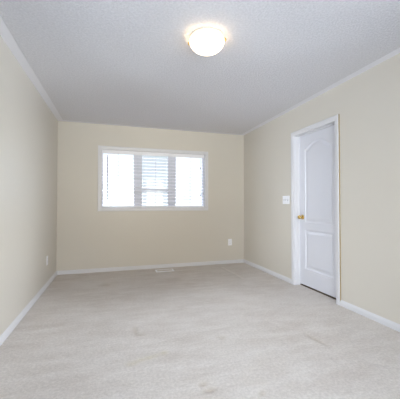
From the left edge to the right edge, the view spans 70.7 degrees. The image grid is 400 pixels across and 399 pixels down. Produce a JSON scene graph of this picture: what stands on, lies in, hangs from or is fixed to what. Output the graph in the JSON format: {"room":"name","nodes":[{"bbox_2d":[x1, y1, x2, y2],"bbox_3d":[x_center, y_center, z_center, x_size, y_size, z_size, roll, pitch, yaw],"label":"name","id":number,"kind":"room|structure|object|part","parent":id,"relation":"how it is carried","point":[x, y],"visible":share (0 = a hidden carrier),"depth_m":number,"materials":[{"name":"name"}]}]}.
{"room":"empty bedroom","nodes":[
{"label":"empty bedroom","id":0,"kind":"room"},
{"bbox_2d":[0,35,57,335],"bbox_3d":[-1.494,-0.081,1.680,0.160,2.440,5.785,0,-1,-17],"label":"wall","id":1,"kind":"structure","parent":0,"point":[28,127],"depth_m":2.82,"materials":[{"name":"beige paint"}]},
{"bbox_2d":[0,271,56,345],"bbox_3d":[-1.410,1.109,1.685,0.015,0.062,5.785,0,-1,-17],"label":"baseboard","id":2,"kind":"structure","parent":1,"relation":"attached to","point":[7,332],"depth_m":2.79,"materials":[{"name":"white paint"}]},
{"bbox_2d":[56,121,243,270],"bbox_3d":[-0.734,-0.022,5.022,3.573,2.440,0.160,0,-1,-17],"label":"wall","id":3,"kind":"structure","parent":0,"point":[88,237],"depth_m":4.85,"materials":[{"name":"beige paint"}]},
{"bbox_2d":[57,259,243,274],"bbox_3d":[-0.708,1.165,4.917,3.253,0.062,0.015,0,-1,-17],"label":"baseboard","id":4,"kind":"structure","parent":3,"relation":"attached to","point":[94,270],"depth_m":4.85,"materials":[{"name":"white paint"}]},
{"bbox_2d":[98,145,207,210],"bbox_3d":[-0.793,-0.343,5.010,1.918,1.086,0.198,0,-1,-17],"label":"window","id":5,"kind":"structure","parent":3,"relation":"in","point":[171,167],"depth_m":4.95,"materials":[{"name":"white plastic"}]},
{"bbox_2d":[102,150,203,206],"bbox_3d":[-0.782,-0.346,4.974,1.790,0.958,0.087,0,-1,-17],"label":"window blind","id":6,"kind":"object","parent":5,"relation":"attached to","point":[103,151],"visible":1,"depth_m":4.93,"materials":[{"name":"white plastic"}]},
{"bbox_3d":[-0.784,0.124,4.974,1.784,0.018,0.060,0,-1,-17],"label":"rail","id":7,"kind":"part","parent":6,"relation":"part of","materials":[{"name":"white plastic"}]},
{"bbox_3d":[-0.804,-0.181,5.045,0.459,0.034,0.040,0,-1,-17],"label":"meeting rail","id":8,"kind":"part","parent":5,"relation":"part of","materials":[{"name":"white plastic"}]},
{"bbox_2d":[0,263,399,398],"bbox_3d":[0.138,1.186,2.158,3.573,0.084,6.105,0,-1,-17],"label":"floor","id":9,"kind":"structure","parent":0,"point":[232,330],"depth_m":2.25,"materials":[{"name":"white carpet"}]},
{"bbox_2d":[155,269,173,271],"bbox_3d":[-0.589,1.184,4.705,0.300,0.010,0.150,0,-1,-17],"label":"floor vent","id":10,"kind":"object","parent":9,"relation":"in","point":[160,270],"visible":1,"depth_m":4.69,"materials":[{"name":"white plastic"}]},
{"bbox_2d":[300,284,335,299],"bbox_3d":[1.538,1.178,3.558,0.075,0.028,0.760,0,-1,-17],"label":"threshold","id":11,"kind":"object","parent":9,"relation":"on","point":[300,284],"depth_m":3.56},
{"bbox_2d":[0,0,399,134],"bbox_3d":[0.138,-1.350,2.203,3.573,0.124,6.105,0,-1,-17],"label":"ceiling","id":12,"kind":"structure","parent":0,"point":[131,63],"depth_m":2.53,"materials":[{"name":"paint"}]},
{"bbox_2d":[188,27,225,55],"bbox_3d":[0.054,-1.227,2.238,0.278,0.121,0.278,0,-1,-17],"label":"ceiling light","id":13,"kind":"object","parent":12,"relation":"attached to","point":[205,41],"visible":1,"depth_m":2.16,"materials":[{"name":"glass"}]},
{"bbox_2d":[244,53,399,323],"bbox_3d":[1.769,-0.063,2.680,0.160,2.440,5.785,0,-1,-17],"label":"wall","id":14,"kind":"structure","parent":0,"point":[367,104],"depth_m":2.95,"materials":[{"name":"beige paint"}]},
{"bbox_2d":[283,196,289,203],"bbox_3d":[1.243,0.005,4.090,0.019,0.118,0.166,0,-1,-17],"label":"light switch","id":15,"kind":"object","parent":14,"relation":"attached to","point":[286,199],"visible":1,"depth_m":4.08,"materials":[{"name":"white plastic"}]},
{"bbox_2d":[291,114,340,304],"bbox_3d":[1.490,0.115,3.560,0.177,2.115,0.884,0,-1,-17],"label":"trim","id":16,"kind":"structure","parent":14,"relation":"attached to","point":[334,120],"depth_m":3.89,"materials":[{"name":"white paint"}]},
{"bbox_2d":[298,125,335,297],"bbox_3d":[1.481,0.135,3.559,0.106,2.030,0.754,0,-1,-17],"label":"door","id":17,"kind":"structure","parent":14,"relation":"in","point":[317,149],"depth_m":3.57,"materials":[{"name":"white paint"}]},
{"bbox_2d":[244,259,399,331],"bbox_3d":[1.686,1.125,2.634,0.015,0.062,5.785,0,-1,-17],"label":"baseboard","id":18,"kind":"structure","parent":14,"relation":"attached to","point":[365,313],"depth_m":2.88,"materials":[{"name":"white paint"}]}
]}

